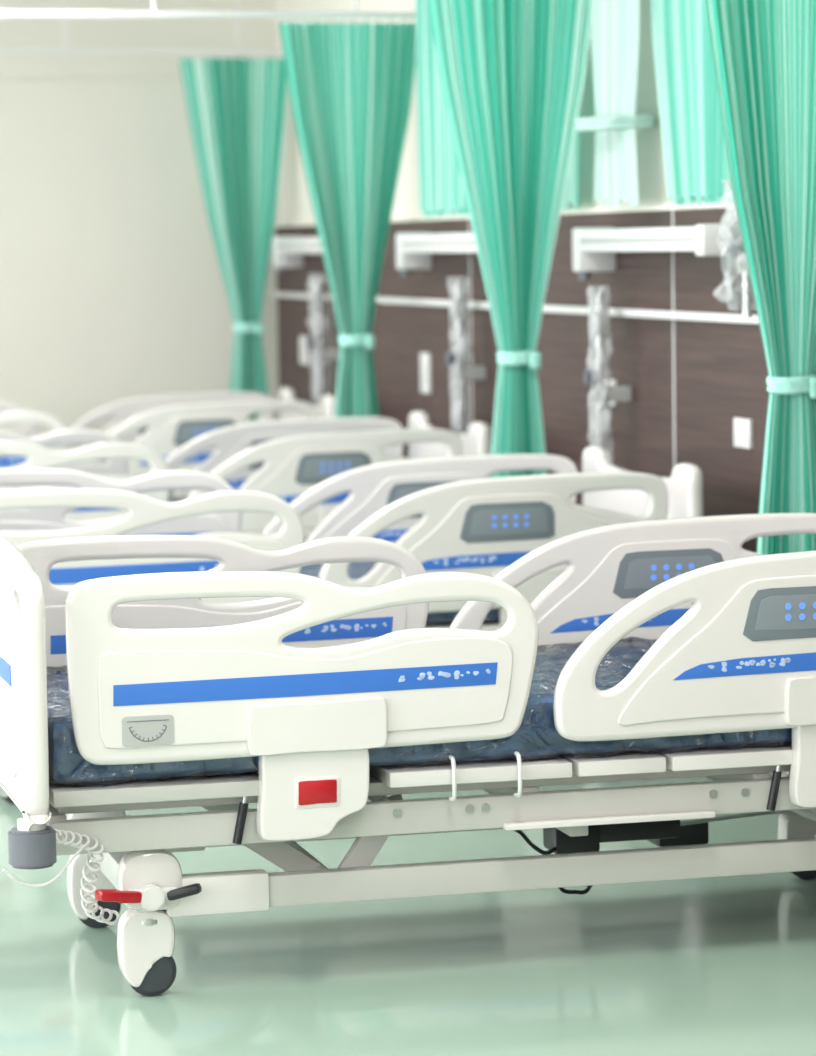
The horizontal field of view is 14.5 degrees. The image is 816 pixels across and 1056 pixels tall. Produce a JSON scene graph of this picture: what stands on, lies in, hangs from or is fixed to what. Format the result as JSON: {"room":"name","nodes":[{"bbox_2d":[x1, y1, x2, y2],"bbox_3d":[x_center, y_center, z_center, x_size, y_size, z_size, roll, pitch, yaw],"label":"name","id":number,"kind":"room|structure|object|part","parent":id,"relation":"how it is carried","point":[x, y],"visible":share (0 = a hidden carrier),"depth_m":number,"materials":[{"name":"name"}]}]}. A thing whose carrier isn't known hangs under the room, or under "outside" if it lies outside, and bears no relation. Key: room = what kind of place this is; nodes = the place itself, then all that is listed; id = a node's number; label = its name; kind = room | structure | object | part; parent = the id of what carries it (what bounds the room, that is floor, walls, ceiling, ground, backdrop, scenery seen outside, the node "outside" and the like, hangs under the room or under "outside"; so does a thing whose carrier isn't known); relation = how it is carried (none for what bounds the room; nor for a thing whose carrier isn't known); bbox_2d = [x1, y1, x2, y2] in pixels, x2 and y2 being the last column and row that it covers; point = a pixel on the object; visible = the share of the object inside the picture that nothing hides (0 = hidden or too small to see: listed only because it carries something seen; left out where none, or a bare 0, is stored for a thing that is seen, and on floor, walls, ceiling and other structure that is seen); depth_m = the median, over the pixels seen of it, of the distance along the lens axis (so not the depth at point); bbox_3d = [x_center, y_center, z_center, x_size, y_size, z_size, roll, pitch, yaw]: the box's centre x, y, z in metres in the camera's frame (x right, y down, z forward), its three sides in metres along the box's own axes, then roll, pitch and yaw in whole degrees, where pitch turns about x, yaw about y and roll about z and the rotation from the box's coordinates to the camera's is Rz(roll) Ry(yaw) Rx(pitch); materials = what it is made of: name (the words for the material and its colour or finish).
{"room":"hospital room","nodes":[
{"label":"hospital room","id":0,"kind":"room"},
{"bbox_2d":[0,0,279,450],"bbox_3d":[-4.151,-1.239,14.480,7.280,3.000,0.120,-2,5,-14],"label":"wall","id":1,"kind":"structure","parent":0,"point":[112,286],"depth_m":15.11,"materials":[{"name":"beige paint"}]},
{"bbox_2d":[0,772,815,1055],"bbox_3d":[-1.967,1.005,6.338,7.280,0.100,17.050,-2,5,-14],"label":"floor","id":2,"kind":"structure","parent":0,"point":[724,965],"depth_m":6.56,"materials":[{"name":"green tile"}]},
{"bbox_2d":[0,387,335,494],"bbox_3d":[-1.461,-0.139,13.543,2.253,0.895,1.024,-2,5,-14],"label":"hospital bed","id":3,"kind":"object","parent":2,"relation":"on","point":[163,424],"visible":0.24,"depth_m":13.24,"materials":[{"name":"white plastic"}]},
{"bbox_3d":[-2.061,-0.373,13.805,0.952,0.372,0.036,-2,5,-14],"label":"foot rail panel","id":4,"kind":"part","parent":3,"relation":"part of","materials":[{"name":"white plastic"}]},
{"bbox_3d":[-1.849,-0.304,12.991,0.952,0.372,0.036,-2,5,-14],"label":"foot rail panel","id":5,"kind":"part","parent":3,"relation":"part of","materials":[{"name":"white plastic"}]},
{"bbox_3d":[-1.081,-0.404,14.058,1.006,0.372,0.036,-2,5,-14],"label":"head rail panel","id":6,"kind":"part","parent":3,"relation":"part of","materials":[{"name":"white plastic"}]},
{"bbox_3d":[-0.869,-0.335,13.244,1.006,0.372,0.036,-2,5,-14],"label":"head rail panel","id":7,"kind":"part","parent":3,"relation":"part of","materials":[{"name":"white plastic"}]},
{"bbox_3d":[-0.431,-0.348,13.794,0.045,0.489,1.024,-2,5,-14],"label":"headboard panel","id":8,"kind":"part","parent":3,"relation":"part of","materials":[{"name":"white plastic"}]},
{"bbox_2d":[0,411,490,540],"bbox_3d":[-0.883,0.048,11.325,2.253,0.895,1.024,-2,5,-14],"label":"hospital bed","id":9,"kind":"object","parent":2,"relation":"on","point":[283,459],"visible":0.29,"depth_m":11.02,"materials":[{"name":"white plastic"}]},
{"bbox_3d":[-1.482,-0.185,11.587,0.952,0.372,0.036,-2,5,-14],"label":"foot rail panel","id":10,"kind":"part","parent":9,"relation":"part of","materials":[{"name":"white plastic"}]},
{"bbox_3d":[-1.270,-0.116,10.773,0.952,0.372,0.036,-2,5,-14],"label":"foot rail panel","id":11,"kind":"part","parent":9,"relation":"part of","materials":[{"name":"white plastic"}]},
{"bbox_3d":[-0.503,-0.217,11.839,1.006,0.372,0.036,-2,5,-14],"label":"head rail panel","id":12,"kind":"part","parent":9,"relation":"part of","materials":[{"name":"white plastic"}]},
{"bbox_3d":[-0.290,-0.148,11.026,1.006,0.372,0.036,-2,5,-14],"label":"head rail panel","id":13,"kind":"part","parent":9,"relation":"part of","materials":[{"name":"white plastic"}]},
{"bbox_3d":[0.148,-0.161,11.576,0.045,0.489,1.024,-2,5,-14],"label":"headboard panel","id":14,"kind":"part","parent":9,"relation":"part of","materials":[{"name":"white plastic"}]},
{"bbox_2d":[0,446,702,803],"bbox_3d":[-0.352,0.237,9.095,2.253,0.895,1.024,-2,5,-14],"label":"hospital bed","id":15,"kind":"object","parent":2,"relation":"on","point":[446,512],"visible":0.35,"depth_m":8.80,"materials":[{"name":"white plastic"}]},
{"bbox_3d":[-0.952,0.004,9.356,0.952,0.372,0.036,-2,5,-14],"label":"foot rail panel","id":16,"kind":"part","parent":15,"relation":"part of","materials":[{"name":"white plastic"}]},
{"bbox_3d":[-0.740,0.073,8.542,0.952,0.372,0.036,-2,5,-14],"label":"foot rail panel","id":17,"kind":"part","parent":15,"relation":"part of","materials":[{"name":"white plastic"}]},
{"bbox_3d":[-0.346,0.185,9.091,2.036,0.129,0.772,-2,5,-14],"label":"mattress","id":18,"kind":"part","parent":15,"relation":"part of","materials":[{"name":"blue plastic"}]},
{"bbox_3d":[0.028,-0.027,9.609,1.006,0.372,0.036,-2,5,-14],"label":"head rail panel","id":19,"kind":"part","parent":15,"relation":"part of","materials":[{"name":"white plastic"}]},
{"bbox_3d":[0.240,0.042,8.795,1.006,0.372,0.036,-2,5,-14],"label":"head rail panel","id":20,"kind":"part","parent":15,"relation":"part of","materials":[{"name":"white plastic"}]},
{"bbox_3d":[0.359,0.293,8.847,0.225,0.184,0.044,-2,5,-14],"label":"head rail hinge arm","id":21,"kind":"part","parent":15,"relation":"part of","materials":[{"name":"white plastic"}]},
{"bbox_3d":[0.678,0.029,9.346,0.045,0.489,1.024,-2,5,-14],"label":"headboard panel","id":22,"kind":"part","parent":15,"relation":"part of","materials":[{"name":"white plastic"}]},
{"bbox_2d":[0,513,815,995],"bbox_3d":[0.188,0.426,6.867,2.253,0.895,1.024,-2,5,-14],"label":"hospital bed","id":23,"kind":"object","parent":2,"relation":"on","point":[663,648],"visible":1,"depth_m":6.44,"materials":[{"name":"white plastic"}]},
{"bbox_3d":[-0.834,0.279,6.588,0.045,0.522,1.024,-2,5,-14],"label":"footboard panel","id":24,"kind":"part","parent":23,"relation":"part of","materials":[{"name":"white plastic"}]},
{"bbox_2d":[67,854,115,919],"bbox_3d":[-0.690,0.777,7.010,0.110,0.155,0.060,-2,5,-14],"label":"caster wheel","id":25,"kind":"object","parent":23,"relation":"attached to","point":[75,868],"depth_m":6.98,"materials":[{"name":"white plastic"}]},
{"bbox_2d":[117,909,174,987],"bbox_3d":[-0.521,0.832,6.363,0.110,0.155,0.060,-2,5,-14],"label":"caster wheel","id":26,"kind":"object","parent":23,"relation":"attached to","point":[145,937],"depth_m":6.34,"materials":[{"name":"white plastic"}]},
{"bbox_3d":[-0.407,0.607,6.996,0.216,0.169,0.020,-2,5,-14],"label":"lift arm","id":27,"kind":"part","parent":23,"relation":"part of","materials":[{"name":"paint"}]},
{"bbox_3d":[-0.412,0.193,7.128,0.952,0.372,0.036,-2,5,-14],"label":"foot rail panel","id":28,"kind":"part","parent":23,"relation":"part of","materials":[{"name":"white plastic"}]},
{"bbox_3d":[-0.322,0.527,6.332,0.020,0.057,0.010,-2,5,-14],"label":"gas strut rod","id":29,"kind":"part","parent":23,"relation":"part of","materials":[{"name":"metal"}]},
{"bbox_3d":[-0.273,0.650,6.485,0.216,0.169,0.020,-2,5,-14],"label":"lift arm","id":30,"kind":"part","parent":23,"relation":"part of","materials":[{"name":"paint"}]},
{"bbox_3d":[-0.199,0.262,6.314,0.952,0.372,0.036,-2,5,-14],"label":"foot rail panel","id":31,"kind":"part","parent":23,"relation":"part of","materials":[{"name":"white plastic"}]},
{"bbox_3d":[-0.188,0.523,6.339,0.225,0.184,0.044,-2,5,-14],"label":"foot rail hinge arm","id":32,"kind":"part","parent":23,"relation":"part of","materials":[{"name":"white plastic"}]},
{"bbox_3d":[0.195,0.374,6.863,2.036,0.129,0.772,-2,5,-14],"label":"mattress","id":33,"kind":"part","parent":23,"relation":"part of","materials":[{"name":"blue plastic"}]},
{"bbox_3d":[0.349,0.645,6.834,0.101,0.087,0.100,-2,5,-14],"label":"motor","id":34,"kind":"part","parent":23,"relation":"part of","materials":[{"name":"black plastic"}]},
{"bbox_3d":[0.568,0.162,7.381,1.006,0.372,0.036,-2,5,-14],"label":"head rail panel","id":35,"kind":"part","parent":23,"relation":"part of","materials":[{"name":"white plastic"}]},
{"bbox_3d":[0.780,0.231,6.567,1.006,0.372,0.036,-2,5,-14],"label":"head rail panel","id":36,"kind":"part","parent":23,"relation":"part of","materials":[{"name":"white plastic"}]},
{"bbox_3d":[0.767,0.485,6.613,0.020,0.057,0.010,-2,5,-14],"label":"gas strut rod","id":37,"kind":"part","parent":23,"relation":"part of","materials":[{"name":"metal"}]},
{"bbox_3d":[0.899,0.482,6.619,0.225,0.184,0.044,-2,5,-14],"label":"head rail hinge arm","id":38,"kind":"part","parent":23,"relation":"part of","materials":[{"name":"white plastic"}]},
{"bbox_3d":[0.907,0.606,6.790,0.216,0.169,0.020,-2,5,-14],"label":"lift arm","id":39,"kind":"part","parent":23,"relation":"part of","materials":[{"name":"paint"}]},
{"bbox_2d":[276,0,703,223],"bbox_3d":[1.590,-0.674,7.124,0.120,3.000,17.050,-2,5,-14],"label":"wall","id":40,"kind":"structure","parent":0,"point":[295,205],"depth_m":12.80,"materials":[{"name":"beige paint"}]},
{"bbox_2d":[272,236,321,272],"bbox_3d":[-0.408,-1.214,14.215,0.130,0.167,1.250,-2,5,-14],"label":"panel","id":41,"kind":"object","parent":40,"relation":"attached to","point":[287,251],"visible":0.49,"depth_m":14.63,"materials":[{"name":"white plastic"}]},
{"bbox_2d":[276,268,284,272],"bbox_3d":[-0.588,-1.190,14.776,0.040,0.025,0.040,-2,5,-14],"label":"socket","id":42,"kind":"object","parent":41,"relation":"attached to","point":[278,270],"depth_m":14.76,"materials":[{"name":"grey plastic"}]},
{"bbox_2d":[299,336,307,364],"bbox_3d":[-0.484,-0.823,14.797,0.015,0.130,0.130,-2,5,-14],"label":"wall socket","id":43,"kind":"object","parent":40,"relation":"attached to","point":[302,339],"visible":1,"depth_m":14.77,"materials":[{"name":"white plastic"}]},
{"bbox_2d":[306,278,339,404],"bbox_3d":[-0.372,-0.799,14.095,0.149,0.640,0.097,-2,5,-14],"label":"pole","id":44,"kind":"object","parent":40,"relation":"attached to","point":[317,297],"visible":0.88,"depth_m":14.07,"materials":[{"name":"metal"}]},
{"bbox_3d":[-0.430,-0.818,14.077,0.030,0.050,0.050,-2,5,-14],"label":"gauge knob","id":45,"kind":"part","parent":44,"relation":"part of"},
{"bbox_2d":[330,289,332,394],"bbox_3d":[-0.337,-0.613,14.284,0.004,1.475,0.010,-2,5,-14],"label":"trim","id":46,"kind":"structure","parent":40,"relation":"attached to","point":[330,289],"depth_m":14.26,"materials":[{"name":"grey metal"}]},
{"bbox_2d":[420,352,430,393],"bbox_3d":[0.068,-0.614,12.687,0.015,0.160,0.130,-2,5,-14],"label":"wall socket","id":47,"kind":"object","parent":40,"relation":"attached to","point":[425,358],"visible":1,"depth_m":12.66,"materials":[{"name":"white plastic"}]},
{"bbox_2d":[396,233,477,275],"bbox_3d":[0.171,-1.027,11.997,0.130,0.167,1.250,-2,5,-14],"label":"panel","id":48,"kind":"object","parent":40,"relation":"attached to","point":[413,250],"visible":0.62,"depth_m":12.26,"materials":[{"name":"white plastic"}]},
{"bbox_2d":[401,269,410,275],"bbox_3d":[-0.009,-1.003,12.558,0.040,0.025,0.040,-2,5,-14],"label":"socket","id":49,"kind":"object","parent":48,"relation":"attached to","point":[404,272],"depth_m":12.54,"materials":[{"name":"grey plastic"}]},
{"bbox_2d":[445,282,486,432],"bbox_3d":[0.215,-0.609,11.844,0.149,0.640,0.094,-2,5,-14],"label":"pole","id":50,"kind":"object","parent":40,"relation":"attached to","point":[461,373],"visible":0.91,"depth_m":11.82,"materials":[{"name":"metal"}]},
{"bbox_3d":[0.157,-0.628,11.830,0.030,0.050,0.050,-2,5,-14],"label":"gauge knob","id":51,"kind":"part","parent":50,"relation":"part of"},
{"bbox_2d":[469,219,472,423],"bbox_3d":[0.242,-0.426,12.066,0.004,1.475,0.010,-2,5,-14],"label":"trim","id":52,"kind":"structure","parent":40,"relation":"attached to","point":[469,219],"depth_m":12.04,"materials":[{"name":"grey metal"}]},
{"bbox_2d":[273,292,758,323],"bbox_3d":[1.130,-0.547,8.544,0.029,0.025,14.000,-2,5,-14],"label":"wall rail","id":53,"kind":"object","parent":40,"relation":"attached to","point":[660,314],"visible":0.59,"depth_m":10.49,"materials":[{"name":"white metal"}]},
{"bbox_2d":[276,207,768,552],"bbox_3d":[1.531,0.038,7.173,0.019,1.575,17.038,-2,5,-14],"label":"wall panel","id":54,"kind":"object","parent":40,"relation":"attached to","point":[721,371],"depth_m":10.41,"materials":[{"name":"brown wood"}]},
{"bbox_2d":[583,292,630,448],"bbox_3d":[0.638,-0.462,10.225,0.149,0.620,0.094,-2,5,-14],"label":"pole","id":55,"kind":"object","parent":40,"relation":"attached to","point":[600,321],"visible":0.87,"depth_m":10.21,"materials":[{"name":"metal"}]},
{"bbox_3d":[0.580,-0.480,10.210,0.030,0.050,0.050,-2,5,-14],"label":"gauge knob","id":56,"kind":"part","parent":55,"relation":"part of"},
{"bbox_2d":[605,378,616,405],"bbox_3d":[0.655,-0.443,10.435,0.015,0.085,0.130,-2,5,-14],"label":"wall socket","id":57,"kind":"object","parent":40,"relation":"attached to","point":[608,382],"visible":0.3,"depth_m":10.40,"materials":[{"name":"white plastic"}]},
{"bbox_2d":[572,224,741,279],"bbox_3d":[0.750,-0.840,9.778,0.130,0.167,1.250,-2,5,-14],"label":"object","id":58,"kind":"object","parent":40,"relation":"attached to","point":[593,249],"visible":0.87,"depth_m":9.74,"materials":[{"name":"white plastic"}]},
{"bbox_2d":[578,272,590,279],"bbox_3d":[0.570,-0.815,10.340,0.040,0.025,0.040,-2,5,-14],"label":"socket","id":59,"kind":"object","parent":58,"relation":"attached to","point":[581,275],"depth_m":10.32,"materials":[{"name":"grey plastic"}]},
{"bbox_2d":[672,210,675,466],"bbox_3d":[0.820,-0.238,9.848,0.004,1.475,0.010,-2,5,-14],"label":"trim","id":60,"kind":"structure","parent":40,"relation":"attached to","point":[672,210],"depth_m":9.82,"materials":[{"name":"grey metal"}]},
{"bbox_2d":[727,214,752,316],"bbox_3d":[0.956,-0.758,8.694,0.250,0.370,0.183,0,5,12],"label":"lamp","id":61,"kind":"object","parent":40,"relation":"attached to","point":[735,247],"visible":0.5,"depth_m":8.70,"materials":[{"name":"metal"}]},
{"bbox_3d":[0.888,-0.764,8.691,0.030,0.050,0.050,-2,5,-14],"label":"gauge knob","id":62,"kind":"part","parent":61,"relation":"part of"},
{"bbox_2d":[733,417,752,448],"bbox_3d":[0.967,-0.274,9.249,0.015,0.085,0.130,-2,5,-14],"label":"wall socket","id":63,"kind":"object","parent":40,"relation":"attached to","point":[743,428],"visible":1,"depth_m":9.23,"materials":[{"name":"white plastic"}]},
{"bbox_3d":[0.515,-2.243,10.625,0.020,0.020,4.000,-2,5,-14],"label":"curtain rod","id":64,"kind":"object","parent":40,"relation":"attached to","visible":0},
{"bbox_2d":[415,0,468,216],"bbox_3d":[0.133,-1.770,12.174,0.040,1.162,0.798,-2,5,-14],"label":"window curtain","id":65,"kind":"object","parent":64,"relation":"hanging from","point":[441,188],"visible":0.59,"depth_m":12.31,"materials":[{"name":"green fabric"}]},
{"bbox_2d":[561,110,579,209],"bbox_3d":[0.494,-1.654,10.793,0.042,1.162,0.680,-2,5,-14],"label":"window curtain","id":66,"kind":"object","parent":64,"relation":"hanging from","point":[571,193],"visible":0.09,"depth_m":10.64,"materials":[{"name":"green fabric"}]},
{"bbox_2d":[573,0,655,207],"bbox_3d":[0.643,-1.582,9.955,0.393,1.162,0.282,3,7,40],"label":"window curtain","id":67,"kind":"object","parent":64,"relation":"hanging from","point":[614,23],"visible":1,"depth_m":9.92,"materials":[{"name":"fabric"}]},
{"bbox_2d":[650,0,733,204],"bbox_3d":[0.841,-1.541,9.464,0.040,1.162,0.922,-2,5,-14],"label":"window curtain","id":68,"kind":"object","parent":64,"relation":"hanging from","point":[693,140],"visible":0.77,"depth_m":9.52,"materials":[{"name":"green fabric"}]},
{"bbox_2d":[275,202,734,226],"bbox_3d":[1.515,-0.754,7.102,0.030,0.015,17.038,-2,5,-14],"label":"cap","id":69,"kind":"object","parent":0,"point":[727,204],"depth_m":10.40,"materials":[{"name":"white plastic"}]},
{"bbox_2d":[778,811,815,871],"bbox_3d":[0.917,0.716,7.423,0.110,0.155,0.060,-2,5,-14],"label":"frame","id":70,"kind":"object","parent":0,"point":[791,825],"depth_m":7.39,"materials":[{"name":"white plastic"}]},
{"bbox_3d":[-2.014,-2.082,6.065,7.280,0.100,17.050,-2,5,-14],"label":"ceiling","id":71,"kind":"structure","parent":0,"visible":0},
{"bbox_2d":[0,0,282,53],"bbox_3d":[-2.105,-2.440,14.384,3.279,0.650,0.060,-2,5,-14],"label":"track","id":72,"kind":"object","parent":71,"relation":"hanging from","point":[65,50],"visible":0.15,"depth_m":14.63,"materials":[{"name":"white metal"}]},
{"bbox_2d":[178,54,287,419],"bbox_3d":[-0.786,-1.250,14.831,0.528,1.884,0.102,-2,5,-11],"label":"privacy curtain","id":73,"kind":"object","parent":72,"relation":"hanging from","point":[237,107],"visible":0.85,"depth_m":14.80,"materials":[{"name":"fabric"}]},
{"bbox_2d":[0,0,414,17],"bbox_3d":[-1.526,-2.253,12.166,3.279,0.650,0.060,-2,5,-14],"label":"track","id":74,"kind":"object","parent":71,"relation":"hanging from","point":[3,13],"visible":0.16,"depth_m":12.37,"materials":[{"name":"white metal"}]},
{"bbox_2d":[277,18,415,430],"bbox_3d":[-0.214,-1.062,12.609,0.579,1.884,0.102,-2,5,-10],"label":"privacy curtain","id":75,"kind":"object","parent":74,"relation":"hanging from","point":[350,85],"visible":0.83,"depth_m":12.57,"materials":[{"name":"fabric"}]},
{"bbox_3d":[-0.369,-1.878,7.729,3.279,0.650,0.060,-2,5,-14],"label":"track","id":76,"kind":"object","parent":71,"relation":"hanging from","visible":0},
{"bbox_2d":[705,0,815,554],"bbox_3d":[0.974,-0.688,8.181,0.517,1.884,0.102,-2,5,-11],"label":"privacy curtain","id":77,"kind":"object","parent":76,"relation":"hanging from","point":[764,51],"visible":0.86,"depth_m":8.15,"materials":[{"name":"fabric"}]},
{"bbox_3d":[-0.948,-2.065,9.947,3.279,0.650,0.060,-2,5,-14],"label":"track","id":78,"kind":"object","parent":71,"relation":"hanging from","visible":0},
{"bbox_2d":[429,0,590,477],"bbox_3d":[0.349,-0.874,10.387,0.579,1.884,0.103,-1,5,-6],"label":"privacy curtain","id":79,"kind":"object","parent":78,"relation":"hanging from","point":[512,72],"visible":0.84,"depth_m":10.36,"materials":[{"name":"fabric"}]}
]}

